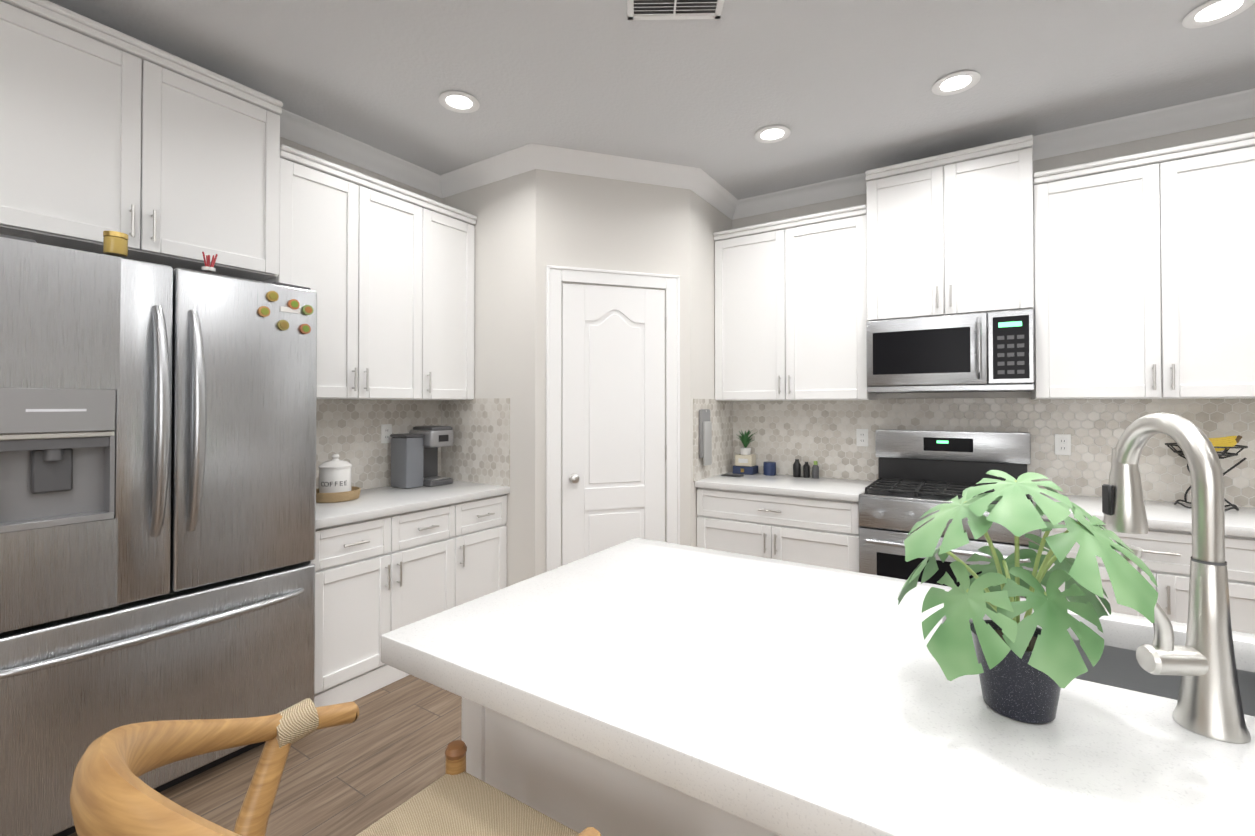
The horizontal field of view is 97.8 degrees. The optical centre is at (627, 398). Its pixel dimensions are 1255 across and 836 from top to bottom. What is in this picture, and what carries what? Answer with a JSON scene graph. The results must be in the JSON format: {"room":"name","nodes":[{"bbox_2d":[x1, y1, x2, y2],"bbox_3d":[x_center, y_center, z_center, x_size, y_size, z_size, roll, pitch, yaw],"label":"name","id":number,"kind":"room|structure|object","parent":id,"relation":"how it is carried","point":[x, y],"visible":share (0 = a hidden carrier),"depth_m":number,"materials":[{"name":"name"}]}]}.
{"room":"kitchen","nodes":[
{"label":"kitchen","id":0,"kind":"room"},
{"bbox_2d":[68,675,461,835],"bbox_3d":[0.385,1.420,0.049,6.920,0.100,7.440,0,-1,33],"label":"floor","id":1,"kind":"structure","parent":0,"point":[382,755],"depth_m":2.05,"materials":[{"name":"brown wood"}]},
{"bbox_2d":[0,234,316,835],"bbox_3d":[-1.817,0.460,2.055,0.750,1.865,0.980,0,-1,33],"label":"fridge","id":2,"kind":"object","parent":1,"relation":"on","point":[157,487],"visible":0.98,"depth_m":1.82,"materials":[{"name":"grey metal"}]},
{"bbox_2d":[103,231,127,256],"bbox_3d":[-1.689,-0.511,1.806,0.062,0.071,0.062,0,-1,33],"label":"jar","id":3,"kind":"object","parent":2,"relation":"on","point":[115,243],"visible":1,"depth_m":1.79,"materials":[{"name":"gold metal"}]},
{"bbox_2d":[201,252,217,271],"bbox_3d":[-1.549,-0.508,2.030,0.044,0.071,0.053,0,-1,33],"label":"pick","id":4,"kind":"object","parent":2,"relation":"on","point":[207,267],"visible":1,"depth_m":2.02,"materials":[{"name":"red"}]},
{"bbox_2d":[70,698,600,835],"bbox_3d":[-0.294,0.849,0.699,0.563,1.058,0.596,0,-1,33],"label":"stool","id":5,"kind":"object","parent":1,"relation":"on","point":[112,793],"visible":1,"depth_m":0.77,"materials":[{"name":"brown wood"}]},
{"bbox_2d":[307,480,509,706],"bbox_3d":[-1.292,0.965,2.994,0.652,0.875,1.165,0,-1,33],"label":"base cabinet","id":6,"kind":"object","parent":1,"relation":"on","point":[387,559],"visible":0.73,"depth_m":2.69,"materials":[{"name":"white wood"}]},
{"bbox_2d":[316,486,360,502],"bbox_3d":[-1.526,0.500,2.858,0.240,0.052,0.240,0,-1,33],"label":"basket tray","id":7,"kind":"object","parent":6,"relation":"on","point":[353,493],"visible":0.79,"depth_m":2.77,"materials":[{"name":"wood"}]},
{"bbox_2d":[319,454,351,492],"bbox_3d":[-1.526,0.401,2.860,0.156,0.227,0.156,0,-1,-22],"label":"coffee canister","id":8,"kind":"object","parent":7,"relation":"in","point":[335,474],"visible":0.92,"depth_m":2.80,"materials":[{"name":"white ceramic"}]},
{"bbox_2d":[390,426,453,488],"bbox_3d":[-1.245,0.350,3.381,0.233,0.362,0.354,0,-1,33],"label":"coffee maker","id":9,"kind":"object","parent":6,"relation":"on","point":[414,457],"visible":1,"depth_m":3.29,"materials":[{"name":"grey plastic"}]},
{"bbox_2d":[462,702,764,835],"bbox_3d":[1.255,0.970,0.652,3.500,0.814,0.952,0,-1,33],"label":"kitchen island","id":10,"kind":"object","parent":1,"relation":"on","point":[578,792],"depth_m":1.11,"materials":[{"name":"white wood"}]},
{"bbox_2d":[381,538,1254,835],"bbox_3d":[1.245,0.531,0.635,3.570,0.061,1.036,0,-1,33],"label":"island countertop","id":11,"kind":"structure","parent":10,"relation":"on","point":[773,697],"depth_m":0.92,"materials":[{"name":"white stone"}]},
{"bbox_2d":[898,470,1157,723],"bbox_3d":[0.622,0.310,0.894,0.338,0.387,0.292,0,-1,33],"label":"monstera plant","id":12,"kind":"object","parent":11,"relation":"on","point":[1026,669],"visible":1,"depth_m":0.83,"materials":[{"name":"green plant"}]},
{"bbox_2d":[1102,412,1250,743],"bbox_3d":[0.852,0.263,0.918,0.177,0.481,0.228,0,-1,5],"label":"faucet","id":13,"kind":"object","parent":11,"relation":"on","point":[1202,662],"visible":0.88,"depth_m":0.83,"materials":[{"name":"silver metal"}]},
{"bbox_2d":[695,471,873,571],"bbox_3d":[1.026,0.971,3.541,0.999,0.875,0.652,0,-1,33],"label":"base cabinet","id":14,"kind":"object","parent":1,"relation":"on","point":[808,521],"visible":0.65,"depth_m":3.29,"materials":[{"name":"white wood"}]},
{"bbox_2d":[721,474,743,476],"bbox_3d":[0.730,0.532,3.810,0.140,0.008,0.070,0,-1,33],"label":"tray","id":15,"kind":"object","parent":14,"relation":"on","point":[734,475],"visible":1,"depth_m":3.79,"materials":[{"name":"black plastic"}]},
{"bbox_2d":[733,430,757,474],"bbox_3d":[0.864,0.381,3.957,0.165,0.314,0.144,0,-1,33],"label":"stack","id":16,"kind":"object","parent":14,"relation":"on","point":[745,460],"visible":1,"depth_m":3.92,"materials":[{"name":"blue"}]},
{"bbox_2d":[763,462,775,475],"bbox_3d":[1.004,0.492,3.864,0.086,0.090,0.086,0,-1,33],"label":"canister","id":17,"kind":"object","parent":14,"relation":"on","point":[769,468],"visible":0.98,"depth_m":3.83,"materials":[{"name":"blue ceramic"}]},
{"bbox_2d":[793,459,800,476],"bbox_3d":[1.166,0.475,3.765,0.052,0.121,0.052,0,-1,33],"label":"bottle","id":18,"kind":"object","parent":14,"relation":"on","point":[796,468],"visible":1,"depth_m":3.75,"materials":[{"name":"black glass"}]},
{"bbox_2d":[803,462,809,477],"bbox_3d":[1.221,0.482,3.729,0.044,0.106,0.044,0,-1,33],"label":"bottle","id":19,"kind":"object","parent":14,"relation":"on","point":[806,469],"visible":1,"depth_m":3.71,"materials":[{"name":"black glass"}]},
{"bbox_2d":[812,461,818,477],"bbox_3d":[1.271,0.477,3.696,0.044,0.116,0.044,0,-1,33],"label":"bottle","id":20,"kind":"object","parent":14,"relation":"on","point":[815,470],"visible":1,"depth_m":3.68,"materials":[{"name":"grey"}]},
{"bbox_2d":[859,429,1039,598],"bbox_3d":[1.756,0.796,3.019,0.794,1.214,0.715,0,-1,33],"label":"range","id":21,"kind":"object","parent":1,"relation":"on","point":[921,472],"visible":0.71,"depth_m":3.04,"materials":[{"name":"grey metal"}]},
{"bbox_2d":[1040,521,1254,633],"bbox_3d":[2.460,0.982,2.627,0.803,0.834,0.617,0,-1,33],"label":"base cabinet","id":22,"kind":"object","parent":1,"relation":"on","point":[1164,543],"depth_m":2.34,"materials":[{"name":"white wood"}]},
{"bbox_2d":[1040,493,1254,540],"bbox_3d":[3.125,0.538,2.183,2.412,0.041,0.642,0,-1,33],"label":"countertop","id":23,"kind":"structure","parent":22,"relation":"on","point":[1177,518],"depth_m":2.45,"materials":[{"name":"white stone"}]},
{"bbox_2d":[1165,435,1247,510],"bbox_3d":[2.778,0.345,2.631,0.277,0.355,0.277,0,-1,33],"label":"fruit stand","id":24,"kind":"object","parent":23,"relation":"on","point":[1226,444],"visible":0.6,"depth_m":2.58,"materials":[{"name":"grey metal"}]},
{"bbox_2d":[280,137,441,202],"bbox_3d":[-2.463,-0.044,1.923,0.120,2.870,7.440,0,-1,33],"label":"wall","id":25,"kind":"structure","parent":0,"point":[302,148],"depth_m":3.18,"materials":[{"name":"white paint"}]},
{"bbox_2d":[0,0,282,280],"bbox_3d":[-2.000,-0.965,2.177,0.382,0.797,1.006,0,-1,33],"label":"upper cabinet","id":26,"kind":"object","parent":25,"relation":"attached to","point":[156,155],"visible":0.85,"depth_m":2.07,"materials":[{"name":"white wood"}]},
{"bbox_2d":[260,144,476,399],"bbox_3d":[-1.415,-0.582,3.089,0.362,1.172,1.160,0,-1,33],"label":"upper cabinet","id":27,"kind":"object","parent":25,"relation":"attached to","point":[384,270],"visible":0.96,"depth_m":2.95,"materials":[{"name":"white wood"}]},
{"bbox_2d":[316,399,440,489],"bbox_3d":[-1.565,0.262,3.178,0.008,0.535,1.169,0,-1,33],"label":"backsplash","id":28,"kind":"structure","parent":25,"relation":"attached to","point":[349,431],"depth_m":3.22,"materials":[{"name":"tile"}]},
{"bbox_2d":[381,424,391,443],"bbox_3d":[-1.463,0.211,3.322,0.007,0.116,0.072,0,-1,33],"label":"electrical outlet plate","id":29,"kind":"object","parent":25,"relation":"attached to","point":[386,431],"visible":0.96,"depth_m":3.32,"materials":[{"name":"white plastic"}]},
{"bbox_2d":[442,169,535,586],"bbox_3d":[-0.867,-0.026,3.485,0.844,2.869,0.100,0,-1,33],"label":"wall","id":30,"kind":"structure","parent":0,"point":[503,211],"depth_m":3.32,"materials":[{"name":"white paint"}]},
{"bbox_2d":[441,398,509,486],"bbox_3d":[-0.979,0.266,3.490,0.631,0.535,0.008,0,-1,33],"label":"backsplash","id":31,"kind":"structure","parent":30,"relation":"attached to","point":[478,451],"depth_m":3.46,"materials":[{"name":"tile"}]},
{"bbox_2d":[535,169,690,575],"bbox_3d":[-0.083,-0.027,3.414,0.996,2.869,0.100,0,-1,-18],"label":"wall","id":32,"kind":"structure","parent":0,"point":[585,221],"depth_m":3.36,"materials":[{"name":"white paint"}]},
{"bbox_2d":[546,265,679,571],"bbox_3d":[-0.066,0.310,3.320,0.849,2.192,0.080,0,-1,-18],"label":"door","id":33,"kind":"structure","parent":32,"relation":"attached to","point":[617,452],"depth_m":3.34,"materials":[{"name":"white wood"}]},
{"bbox_2d":[280,88,1254,219],"bbox_3d":[0.385,-1.446,0.081,6.680,0.107,7.200,0,-1,33],"label":"crown molding","id":34,"kind":"structure","parent":32,"relation":"attached to","point":[1207,112],"depth_m":3.25,"materials":[{"name":"white wood"}]},
{"bbox_2d":[48,0,1254,199],"bbox_3d":[0.385,-1.550,0.082,6.920,0.100,7.440,0,-1,33],"label":"ceiling","id":35,"kind":"structure","parent":0,"point":[840,88],"depth_m":2.45,"materials":[{"name":"white paint"}]},
{"bbox_2d":[438,91,479,112],"bbox_3d":[-0.831,-1.465,2.701,0.196,0.010,0.196,0,-1,33],"label":"recessed light","id":36,"kind":"object","parent":35,"relation":"in","point":[458,101],"visible":1,"depth_m":2.70,"materials":[{"name":"white"}]},
{"bbox_2d":[627,0,723,19],"bbox_3d":[0.178,-1.472,2.015,0.360,0.011,0.210,0,-1,1],"label":"ceiling vent","id":37,"kind":"object","parent":35,"relation":"in","point":[668,9],"visible":1,"depth_m":2.07,"materials":[{"name":"white metal"}]},
{"bbox_2d":[754,125,790,142],"bbox_3d":[0.799,-1.461,3.023,0.196,0.010,0.196,0,-1,33],"label":"recessed light","id":38,"kind":"object","parent":35,"relation":"in","point":[773,134],"visible":1,"depth_m":3.02,"materials":[{"name":"white plastic"}]},
{"bbox_2d":[932,71,980,95],"bbox_3d":[1.525,-1.467,2.543,0.196,0.010,0.196,0,-1,33],"label":"recessed light","id":39,"kind":"object","parent":35,"relation":"in","point":[956,82],"visible":1,"depth_m":2.54,"materials":[{"name":"white"}]},
{"bbox_2d":[1182,0,1254,28],"bbox_3d":[2.239,-1.472,2.072,0.196,0.010,0.196,0,-1,33],"label":"recessed light","id":40,"kind":"object","parent":35,"relation":"in","point":[1210,13],"visible":1,"depth_m":2.08,"materials":[{"name":"white"}]},
{"bbox_2d":[690,190,731,546],"bbox_3d":[0.554,-0.022,3.838,0.100,2.869,0.693,0,-1,33],"label":"wall","id":41,"kind":"structure","parent":0,"point":[707,220],"depth_m":3.67,"materials":[{"name":"white paint"}]},
{"bbox_2d":[699,409,711,465],"bbox_3d":[0.521,0.255,3.639,0.040,0.370,0.140,0,-1,33],"label":"hanging towel","id":42,"kind":"object","parent":41,"relation":"hanging from","point":[705,438],"visible":1,"depth_m":3.60,"materials":[{"name":"fabric"}]},
{"bbox_2d":[693,399,732,480],"bbox_3d":[0.606,0.269,3.817,0.008,0.535,0.651,0,-1,33],"label":"backsplash","id":43,"kind":"structure","parent":41,"relation":"attached to","point":[721,416],"depth_m":3.84,"materials":[{"name":"tile"}]},
{"bbox_2d":[732,117,1254,398],"bbox_3d":[2.435,-0.031,3.098,6.800,2.870,0.120,0,-1,33],"label":"wall","id":44,"kind":"structure","parent":0,"point":[1233,128],"depth_m":3.05,"materials":[{"name":"white paint"}]},
{"bbox_2d":[713,204,876,400],"bbox_3d":[1.104,-0.576,3.681,0.993,1.172,0.362,0,-1,33],"label":"upper cabinet","id":45,"kind":"object","parent":44,"relation":"attached to","point":[790,308],"visible":0.96,"depth_m":3.53,"materials":[{"name":"white wood"}]},
{"bbox_2d":[856,429,867,446],"bbox_3d":[1.541,0.254,3.592,0.072,0.116,0.007,0,-1,33],"label":"electrical outlet plate","id":46,"kind":"object","parent":44,"relation":"attached to","point":[861,437],"visible":1,"depth_m":3.59,"materials":[{"name":"white plastic"}]},
{"bbox_2d":[865,135,1033,321],"bbox_3d":[1.847,-0.907,3.176,0.801,0.891,0.402,0,-1,33],"label":"upper cabinet","id":47,"kind":"object","parent":44,"relation":"attached to","point":[950,233],"visible":1,"depth_m":3.01,"materials":[{"name":"white wood"}]},
{"bbox_2d":[866,309,1033,392],"bbox_3d":[1.831,-0.248,3.145,0.794,0.415,0.456,0,-1,33],"label":"microwave","id":48,"kind":"object","parent":47,"relation":"attached to","point":[985,352],"visible":1,"depth_m":2.98,"materials":[{"name":"grey metal"}]},
{"bbox_2d":[733,398,1254,507],"bbox_3d":[1.951,0.264,3.333,2.771,0.535,0.008,0,-1,33],"label":"backsplash","id":49,"kind":"structure","parent":44,"relation":"attached to","point":[788,433],"depth_m":3.09,"materials":[{"name":"tile"}]},
{"bbox_2d":[1054,434,1070,454],"bbox_3d":[2.408,0.253,3.026,0.072,0.116,0.007,0,-1,33],"label":"electrical outlet plate","id":50,"kind":"object","parent":44,"relation":"attached to","point":[1062,444],"visible":1,"depth_m":3.02,"materials":[{"name":"white plastic"}]},
{"bbox_2d":[1031,136,1254,399],"bbox_3d":[2.634,-0.575,2.704,1.023,1.148,0.327,0,-1,33],"label":"upper cabinet","id":51,"kind":"object","parent":44,"relation":"attached to","point":[1144,275],"depth_m":2.61,"materials":[{"name":"white wood"}]}
]}

